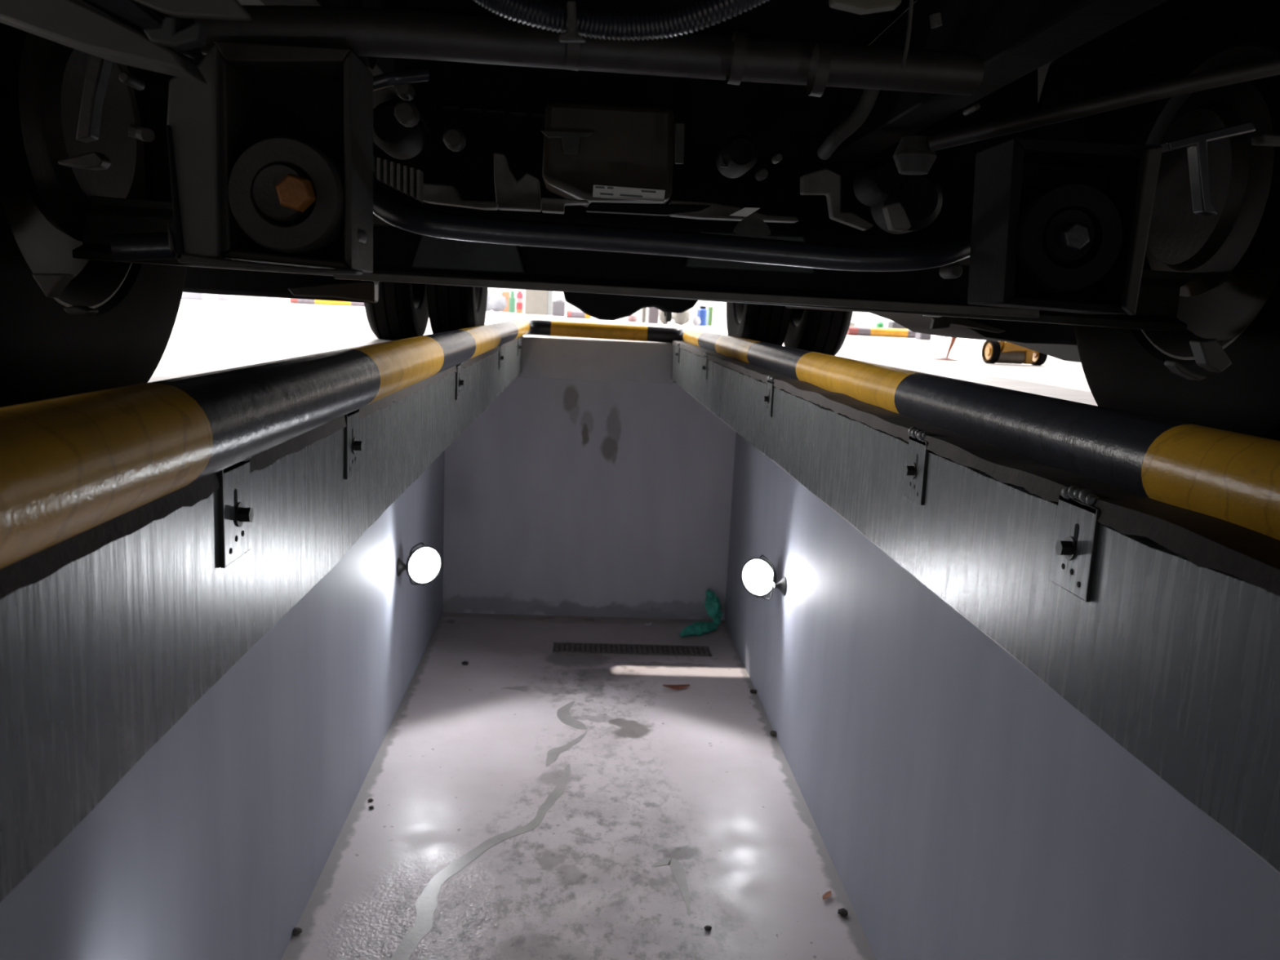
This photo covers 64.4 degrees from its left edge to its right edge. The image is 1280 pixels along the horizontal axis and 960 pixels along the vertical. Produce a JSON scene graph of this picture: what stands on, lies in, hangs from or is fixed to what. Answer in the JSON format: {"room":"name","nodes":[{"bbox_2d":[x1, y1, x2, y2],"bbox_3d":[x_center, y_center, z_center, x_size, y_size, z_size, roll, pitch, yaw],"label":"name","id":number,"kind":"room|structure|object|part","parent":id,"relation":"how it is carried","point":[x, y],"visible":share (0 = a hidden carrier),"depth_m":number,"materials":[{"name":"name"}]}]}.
{"room":"auto repair garage","nodes":[
{"label":"auto repair garage","id":0,"kind":"room"},
{"bbox_2d":[0,450,444,959],"bbox_3d":[-1.036,0.818,1.892,0.150,1.498,8.765,2,9,-3],"label":"wall","id":1,"kind":"structure","parent":0,"point":[216,843],"depth_m":2.67,"materials":[{"name":"paint"}]},
{"bbox_2d":[0,338,522,902],"bbox_3d":[-0.484,-0.019,1.781,0.031,0.208,8.765,2,9,-3],"label":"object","id":2,"kind":"structure","parent":1,"relation":"attached to","point":[102,655],"depth_m":0.89,"materials":[{"name":"grey metal"}]},
{"bbox_2d":[396,542,442,586],"bbox_3d":[-1.045,0.396,4.747,0.236,0.204,0.073,-5,12,-39],"label":"work light","id":3,"kind":"object","parent":1,"relation":"attached to","point":[423,566],"visible":1,"depth_m":4.73,"materials":[{"name":"metal"}]},
{"bbox_2d":[235,287,893,328],"bbox_3d":[-1.485,-7.458,30.245,60.000,5.000,0.200,2,9,-3],"label":"wall","id":4,"kind":"structure","parent":0,"point":[862,319],"depth_m":30.69,"materials":[{"name":"paint"}]},
{"bbox_2d":[280,612,875,959],"bbox_3d":[-0.113,1.639,2.087,2.070,0.100,9.075,2,9,-3],"label":"floor","id":5,"kind":"structure","parent":0,"point":[695,775],"depth_m":3.86,"materials":[{"name":"grey concrete"}]},
{"bbox_2d":[292,927,302,934],"bbox_3d":[-1.043,1.370,3.087,0.034,0.016,0.032,2,9,-3],"label":"crumb","id":6,"kind":"object","parent":5,"relation":"on","point":[295,931],"visible":1,"depth_m":3.08,"materials":[{"name":"black"}]},
{"bbox_2d":[461,661,468,665],"bbox_3d":[-0.936,0.981,5.444,0.034,0.018,0.036,5,10,13],"label":"crumb","id":7,"kind":"object","parent":5,"relation":"on","point":[464,663],"visible":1,"depth_m":5.43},
{"bbox_2d":[390,764,570,959],"bbox_3d":[-0.536,1.313,3.613,0.182,0.001,1.503,6,10,18],"label":"trail","id":8,"kind":"object","parent":5,"relation":"on","point":[426,904],"visible":1,"depth_m":3.42,"materials":[{"name":"grey liquid"}]},
{"bbox_2d":[546,731,586,766],"bbox_3d":[-0.341,1.178,4.478,0.074,0.001,0.403,7,10,23],"label":"trail","id":9,"kind":"object","parent":5,"relation":"on","point":[553,754],"visible":1,"depth_m":4.44,"materials":[{"name":"grey liquid"}]},
{"bbox_2d":[556,701,586,729],"bbox_3d":[-0.338,1.119,4.833,0.115,0.001,0.344,0,10,-13],"label":"trail","id":10,"kind":"object","parent":5,"relation":"on","point":[563,713],"visible":1,"depth_m":4.80,"materials":[{"name":"grey liquid"}]},
{"bbox_2d":[552,642,711,656],"bbox_3d":[-0.046,0.968,5.809,0.900,0.006,0.160,2,9,-3],"label":"drain grate","id":11,"kind":"object","parent":5,"relation":"on","point":[564,647],"visible":1,"depth_m":5.80,"materials":[{"name":"black metal"}]},
{"bbox_2d":[651,857,689,914],"bbox_3d":[0.142,1.373,3.448,0.106,0.001,0.335,-1,10,-23],"label":"trail","id":12,"kind":"object","parent":5,"relation":"on","point":[677,870],"visible":1,"depth_m":3.51,"materials":[{"name":"grey liquid"}]},
{"bbox_2d":[662,684,689,688],"bbox_3d":[0.186,1.063,5.238,0.140,0.019,0.060,1,10,-9],"label":"dry leaf","id":13,"kind":"object","parent":5,"relation":"on","point":[673,686],"visible":1,"depth_m":5.25,"materials":[{"name":"brown plant"}]},
{"bbox_2d":[678,589,722,637],"bbox_3d":[0.378,0.815,6.181,0.143,0.220,0.384,9,11,34],"label":"rag","id":14,"kind":"object","parent":5,"relation":"on","point":[712,604],"visible":1,"depth_m":6.24,"materials":[{"name":"green fabric"}]},
{"bbox_2d":[703,925,711,931],"bbox_3d":[0.213,1.412,3.200,0.023,0.012,0.025,9,11,34],"label":"crumb","id":15,"kind":"object","parent":5,"relation":"on","point":[708,928],"visible":1,"depth_m":3.19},
{"bbox_2d":[749,688,756,693],"bbox_3d":[0.583,1.088,5.224,0.037,0.020,0.040,2,9,-3],"label":"crumb","id":16,"kind":"object","parent":5,"relation":"on","point":[753,691],"visible":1,"depth_m":5.21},
{"bbox_2d":[769,730,777,737],"bbox_3d":[0.624,1.175,4.704,0.043,0.022,0.044,2,9,-3],"label":"crumb","id":17,"kind":"object","parent":5,"relation":"on","point":[773,733],"visible":0.93,"depth_m":4.69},
{"bbox_2d":[822,890,831,899],"bbox_3d":[0.627,1.393,3.407,0.024,0.011,0.060,9,11,34],"label":"paper scrap","id":18,"kind":"object","parent":5,"relation":"on","point":[827,895],"visible":1,"depth_m":3.41,"materials":[{"name":"beige paper"}]},
{"bbox_2d":[837,907,848,916],"bbox_3d":[0.662,1.411,3.314,0.033,0.018,0.035,12,13,43],"label":"crumb","id":19,"kind":"object","parent":5,"relation":"on","point":[842,912],"visible":1,"depth_m":3.31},
{"bbox_2d":[442,375,736,620],"bbox_3d":[-0.318,0.113,6.351,2.070,1.488,0.148,2,9,-3],"label":"wall","id":20,"kind":"structure","parent":0,"point":[562,497],"depth_m":6.28,"materials":[{"name":"paint"}]},
{"bbox_2d":[518,337,673,383],"bbox_3d":[-0.263,-0.733,6.205,0.940,0.241,0.160,2,9,-3],"label":"trim","id":21,"kind":"structure","parent":20,"relation":"attached to","point":[542,357],"depth_m":6.12,"materials":[{"name":"paint"}]},
{"bbox_2d":[147,297,1279,874],"bbox_3d":[-0.681,-2.033,13.838,80.000,0.228,52.000,2,9,-3],"label":"floor","id":22,"kind":"structure","parent":0,"point":[206,336],"depth_m":5.03,"materials":[{"name":"white concrete"}]},
{"bbox_2d":[181,292,203,300],"bbox_3d":[-8.785,-3.684,19.716,0.750,0.350,0.400,2,9,-3],"label":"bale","id":23,"kind":"object","parent":22,"relation":"on","point":[185,295],"visible":0.1,"depth_m":19.55},
{"bbox_2d":[202,293,217,300],"bbox_3d":[-8.274,-3.608,19.554,0.160,0.300,0.400,2,9,-3],"label":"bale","id":24,"kind":"object","parent":22,"relation":"on","point":[205,296],"visible":0.38,"depth_m":19.39},
{"bbox_2d":[217,294,235,301],"bbox_3d":[-8.251,-3.643,20.261,0.250,0.140,0.300,2,9,-3],"label":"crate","id":25,"kind":"object","parent":22,"relation":"on","point":[220,297],"visible":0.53,"depth_m":20.12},
{"bbox_2d":[0,335,523,599],"bbox_3d":[-0.500,-0.131,1.761,0.080,0.032,8.765,2,9,-3],"label":"trim","id":26,"kind":"structure","parent":22,"relation":"on","point":[32,569],"depth_m":0.86,"materials":[{"name":"metal"}]},
{"bbox_2d":[289,297,364,306],"bbox_3d":[-6.421,-3.748,21.359,1.790,0.150,0.150,2,9,-5],"label":"rail","id":27,"kind":"object","parent":22,"relation":"on","point":[291,300],"visible":0.42,"depth_m":21.29,"materials":[{"name":"metal"}]},
{"bbox_2d":[486,289,493,311],"bbox_3d":[-3.654,-4.320,24.461,0.287,0.517,0.196,2,9,-3],"label":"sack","id":28,"kind":"object","parent":22,"relation":"on","point":[489,293],"visible":0.32,"depth_m":24.39,"materials":[{"name":"white fabric"}]},
{"bbox_2d":[488,293,506,311],"bbox_3d":[-3.348,-4.167,23.894,0.442,0.428,0.294,2,9,-3],"label":"ball","id":29,"kind":"object","parent":22,"relation":"on","point":[497,302],"visible":0.99,"depth_m":23.79,"materials":[{"name":"white plastic"}]},
{"bbox_2d":[501,291,510,312],"bbox_3d":[-3.305,-4.382,24.978,0.200,0.500,0.200,2,9,-3],"label":"cardboard box","id":30,"kind":"object","parent":22,"relation":"on","point":[506,294],"visible":0.67,"depth_m":24.87,"materials":[{"name":"orange cardboard"}]},
{"bbox_2d":[508,290,515,312],"bbox_3d":[-2.957,-4.122,23.517,0.149,0.500,0.149,2,9,-3],"label":"bottle","id":31,"kind":"object","parent":22,"relation":"on","point":[512,299],"visible":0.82,"depth_m":23.46,"materials":[{"name":"glass"}]},
{"bbox_2d":[515,290,523,313],"bbox_3d":[-2.730,-4.032,23.037,0.156,0.500,0.156,2,9,-3],"label":"canister","id":32,"kind":"object","parent":22,"relation":"on","point":[519,304],"visible":0.97,"depth_m":22.98,"materials":[{"name":"red plastic"}]},
{"bbox_2d":[524,289,552,315],"bbox_3d":[-2.139,-3.960,21.558,0.570,0.900,0.400,2,9,-3],"label":"base cabinet","id":33,"kind":"object","parent":22,"relation":"on","point":[536,302],"visible":0.42,"depth_m":21.40,"materials":[{"name":"beige wood"}]},
{"bbox_3d":[-1.905,-3.953,21.577,0.100,0.900,0.390,2,9,-3],"label":"panel","id":34,"kind":"part","parent":33,"relation":"part of","materials":[{"name":"white"}]},
{"bbox_2d":[551,295,565,316],"bbox_3d":[-1.632,-3.502,20.444,0.250,0.410,0.300,2,9,-3],"label":"waste bin","id":35,"kind":"object","parent":22,"relation":"on","point":[558,306],"visible":0.97,"depth_m":20.31,"materials":[{"name":"grey plastic"}]},
{"bbox_2d":[566,310,591,318],"bbox_3d":[-1.101,-2.973,18.227,0.430,0.140,0.140,2,10,-6],"label":"rail","id":36,"kind":"object","parent":22,"relation":"on","point":[570,313],"visible":0.76,"depth_m":18.17,"materials":[{"name":"metal"}]},
{"bbox_2d":[626,314,637,322],"bbox_3d":[-0.121,-2.596,16.313,0.169,0.120,0.169,2,9,-3],"label":"bottle","id":37,"kind":"object","parent":22,"relation":"on","point":[633,318],"visible":0.89,"depth_m":16.25,"materials":[{"name":"plastic"}]},
{"bbox_2d":[0,0,1279,440],"bbox_3d":[-0.026,-0.669,2.282,2.500,0.939,8.120,2,9,-3],"label":"truck","id":38,"kind":"object","parent":22,"relation":"on","point":[1094,184],"visible":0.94,"depth_m":1.51,"materials":[{"name":"metal"}]},
{"bbox_3d":[-0.832,-0.529,1.520,0.050,0.340,0.340,2,9,-3],"label":"brake backing plate","id":39,"kind":"part","parent":38,"relation":"part of","materials":[{"name":"brown metal"}]},
{"bbox_3d":[-0.664,-0.412,2.200,0.184,0.047,0.040,2,9,-3],"label":"step plate","id":40,"kind":"part","parent":38,"relation":"part of","materials":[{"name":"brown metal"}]},
{"bbox_3d":[-0.459,-0.853,2.598,0.070,0.160,6.650,2,9,-3],"label":"chassis rail","id":41,"kind":"part","parent":38,"relation":"part of","materials":[{"name":"black metal"}]},
{"bbox_3d":[-0.297,-0.461,1.653,0.132,0.034,0.040,2,9,-3],"label":"mount plate","id":42,"kind":"part","parent":38,"relation":"part of","materials":[{"name":"grey metal"}]},
{"bbox_3d":[-0.258,-0.344,1.532,0.168,0.055,0.020,2,9,-3],"label":"spring seat","id":43,"kind":"part","parent":38,"relation":"part of","materials":[{"name":"black metal"}]},
{"bbox_3d":[-0.123,-0.448,1.664,0.077,0.021,0.040,2,9,-3],"label":"mount plate","id":44,"kind":"part","parent":38,"relation":"part of","materials":[{"name":"grey metal"}]},
{"bbox_2d":[595,186,656,197],"bbox_3d":[-0.024,-0.472,1.666,0.100,0.014,0.001,2,9,-3],"label":"print","id":45,"kind":"object","parent":38,"relation":"on","point":[600,191],"depth_m":1.67},
{"bbox_3d":[0.155,-0.443,1.681,0.213,0.025,0.040,2,9,-3],"label":"mount plate","id":46,"kind":"part","parent":38,"relation":"part of","materials":[{"name":"grey metal"}]},
{"bbox_3d":[0.169,-0.349,1.555,0.198,0.055,0.020,2,9,-3],"label":"spring seat","id":47,"kind":"part","parent":38,"relation":"part of","materials":[{"name":"black metal"}]},
{"bbox_2d":[733,217,771,238],"bbox_3d":[0.170,-0.368,1.542,0.060,0.060,0.004,2,9,-3],"label":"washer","id":48,"kind":"object","parent":38,"relation":"in","point":[751,227],"depth_m":1.54,"materials":[{"name":"grey metal"}]},
{"bbox_3d":[0.192,-0.406,0.866,0.059,0.014,0.020,2,9,-3],"label":"panel","id":49,"kind":"part","parent":38,"relation":"part of","materials":[{"name":"grey metal"}]},
{"bbox_3d":[0.597,-0.340,2.062,0.043,0.019,0.010,2,9,-3],"label":"number plate corner","id":50,"kind":"part","parent":38,"relation":"part of","materials":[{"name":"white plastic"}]},
{"bbox_3d":[0.766,-0.413,2.410,0.772,0.251,0.500,2,9,-3],"label":"fuel tank","id":51,"kind":"part","parent":38,"relation":"part of","materials":[{"name":"black metal"}]},
{"bbox_3d":[0.378,-0.823,2.649,0.070,0.160,6.650,2,9,-3],"label":"chassis rail","id":52,"kind":"part","parent":38,"relation":"part of","materials":[{"name":"black metal"}]},
{"bbox_3d":[0.894,-0.466,1.626,0.050,0.340,0.340,2,9,-3],"label":"brake backing plate","id":53,"kind":"part","parent":38,"relation":"part of","materials":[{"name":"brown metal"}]},
{"bbox_2d":[0,319,1279,601],"bbox_3d":[0.022,-0.150,2.001,1.104,0.199,8.588,2,9,-3],"label":"guard rail","id":54,"kind":"object","parent":22,"relation":"on","point":[70,466],"visible":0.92,"depth_m":1.06,"materials":[{"name":"black metal"}]},
{"bbox_2d":[641,307,646,323],"bbox_3d":[0.067,-2.695,15.799,0.070,0.500,0.070,2,9,-3],"label":"post","id":55,"kind":"object","parent":22,"relation":"on","point":[644,309],"visible":0.44,"depth_m":15.79,"materials":[{"name":"metal"}]},
{"bbox_2d":[647,306,658,324],"bbox_3d":[0.205,-2.558,15.627,0.160,0.300,0.160,2,9,-3],"label":"carton","id":56,"kind":"object","parent":22,"relation":"on","point":[653,313],"visible":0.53,"depth_m":15.55,"materials":[{"name":"cardboard"}]},
{"bbox_2d":[658,310,668,324],"bbox_3d":[0.373,-2.511,15.339,0.180,0.317,0.119,2,9,-3],"label":"sack","id":57,"kind":"object","parent":22,"relation":"on","point":[661,316],"visible":0.44,"depth_m":15.31,"materials":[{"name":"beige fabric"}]},
{"bbox_2d":[671,309,690,324],"bbox_3d":[0.614,-2.464,15.157,0.284,0.307,0.189,2,9,-3],"label":"sack","id":58,"kind":"object","parent":22,"relation":"on","point":[682,318],"visible":0.7,"depth_m":15.10,"materials":[{"name":"beige fabric"}]},
{"bbox_2d":[692,315,700,325],"bbox_3d":[0.847,-2.396,15.283,0.127,0.153,0.084,2,9,-3],"label":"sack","id":59,"kind":"object","parent":22,"relation":"on","point":[695,321],"visible":0.98,"depth_m":15.26,"materials":[{"name":"white fabric"}]},
{"bbox_2d":[696,306,708,326],"bbox_3d":[0.952,-2.498,15.475,0.180,0.300,0.180,2,9,-3],"label":"drum","id":60,"kind":"object","parent":22,"relation":"on","point":[702,313],"visible":0.83,"depth_m":15.41,"materials":[{"name":"plastic"}]},
{"bbox_2d":[706,306,713,325],"bbox_3d":[1.116,-2.591,16.077,0.099,0.300,0.099,2,9,-3],"label":"can","id":61,"kind":"object","parent":22,"relation":"on","point":[710,309],"visible":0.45,"depth_m":16.03,"materials":[{"name":"green metal"}]},
{"bbox_2d":[711,301,720,328],"bbox_3d":[1.022,-2.577,13.230,0.090,1.200,0.100,2,9,-3],"label":"pillar","id":62,"kind":"structure","parent":22,"relation":"on","point":[717,305],"depth_m":13.26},
{"bbox_2d":[719,311,727,328],"bbox_3d":[1.121,-2.128,13.515,0.100,0.230,0.200,2,9,-3],"label":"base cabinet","id":63,"kind":"object","parent":22,"relation":"on","point":[723,313],"visible":0.67,"depth_m":13.42,"materials":[{"name":"white"}]},
{"bbox_2d":[849,322,856,326],"bbox_3d":[2.917,-2.188,14.517,0.349,0.185,0.238,2,9,-3],"label":"sack","id":64,"kind":"object","parent":22,"relation":"on","point":[852,324],"visible":0.1,"depth_m":14.44,"materials":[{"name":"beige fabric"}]},
{"bbox_2d":[875,321,884,328],"bbox_3d":[3.225,-2.031,13.647,0.109,0.190,0.109,2,9,-3],"label":"ball","id":65,"kind":"object","parent":22,"relation":"on","point":[880,324],"visible":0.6,"depth_m":13.60,"materials":[{"name":"green plastic"}]},
{"bbox_2d":[847,326,915,337],"bbox_3d":[3.084,-1.867,12.854,0.910,0.110,0.110,3,9,-1],"label":"rail","id":66,"kind":"object","parent":22,"relation":"on","point":[853,331],"visible":0.79,"depth_m":12.81,"materials":[{"name":"metal"}]},
{"bbox_2d":[888,321,906,328],"bbox_3d":[3.632,-2.120,14.263,0.260,0.200,0.200,2,9,-3],"label":"crate","id":67,"kind":"object","parent":22,"relation":"on","point":[891,324],"visible":0.21,"depth_m":14.16,"materials":[{"name":"grey plastic"}]},
{"bbox_2d":[915,332,931,340],"bbox_3d":[3.374,-1.817,12.066,0.140,0.300,0.200,2,9,-3],"label":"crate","id":68,"kind":"object","parent":22,"relation":"on","point":[917,335],"visible":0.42,"depth_m":11.99,"materials":[{"name":"grey plastic"}]},
{"bbox_2d":[933,337,958,360],"bbox_3d":[1.648,-0.746,5.449,0.140,0.205,0.140,2,9,-3],"label":"marker","id":69,"kind":"object","parent":22,"relation":"on","point":[953,339],"visible":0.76,"depth_m":5.44,"materials":[{"name":"plastic"}]},
{"bbox_3d":[1.672,-0.711,5.456,0.048,0.119,0.027,2,9,-3],"label":"stem","id":70,"kind":"part","parent":69,"relation":"part of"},
{"bbox_2d":[671,340,1279,595],"bbox_3d":[0.468,-0.098,1.820,0.080,0.028,8.765,2,9,-3],"label":"pit edge","id":71,"kind":"structure","parent":22,"relation":"on","point":[1252,557],"depth_m":1.11,"materials":[{"name":"metal"}]},
{"bbox_2d":[982,340,1047,365],"bbox_3d":[1.953,-0.665,5.296,0.309,0.124,0.124,1,10,-10],"label":"jack","id":72,"kind":"object","parent":22,"relation":"on","point":[993,351],"visible":0.77,"depth_m":5.26,"materials":[{"name":"metal"}]},
{"bbox_3d":[1.955,-0.665,5.299,0.220,0.112,0.095,1,10,-10],"label":"frame","id":73,"kind":"part","parent":72,"relation":"part of","materials":[{"name":"metal"}]},
{"bbox_2d":[724,431,1279,959],"bbox_3d":[0.880,0.887,2.009,0.150,1.498,8.765,2,9,-3],"label":"wall","id":74,"kind":"structure","parent":0,"point":[962,807],"depth_m":2.55,"materials":[{"name":"paint"}]},
{"bbox_2d":[740,555,786,599],"bbox_3d":[0.600,0.467,4.722,0.098,0.204,0.302,-4,11,-33],"label":"work light","id":75,"kind":"object","parent":74,"relation":"attached to","point":[757,575],"visible":1,"depth_m":4.75,"materials":[{"name":"metal"}]},
{"bbox_3d":[0.604,0.468,4.716,0.017,0.015,0.188,1,10,-12],"label":"arm","id":76,"kind":"part","parent":75,"relation":"part of","materials":[{"name":"metal"}]},
{"bbox_2d":[671,345,1279,872],"bbox_3d":[0.442,0.014,1.837,0.031,0.207,8.765,2,9,-3],"label":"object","id":77,"kind":"structure","parent":74,"relation":"attached to","point":[1176,660],"depth_m":1.06,"materials":[{"name":"grey metal"}]}
]}

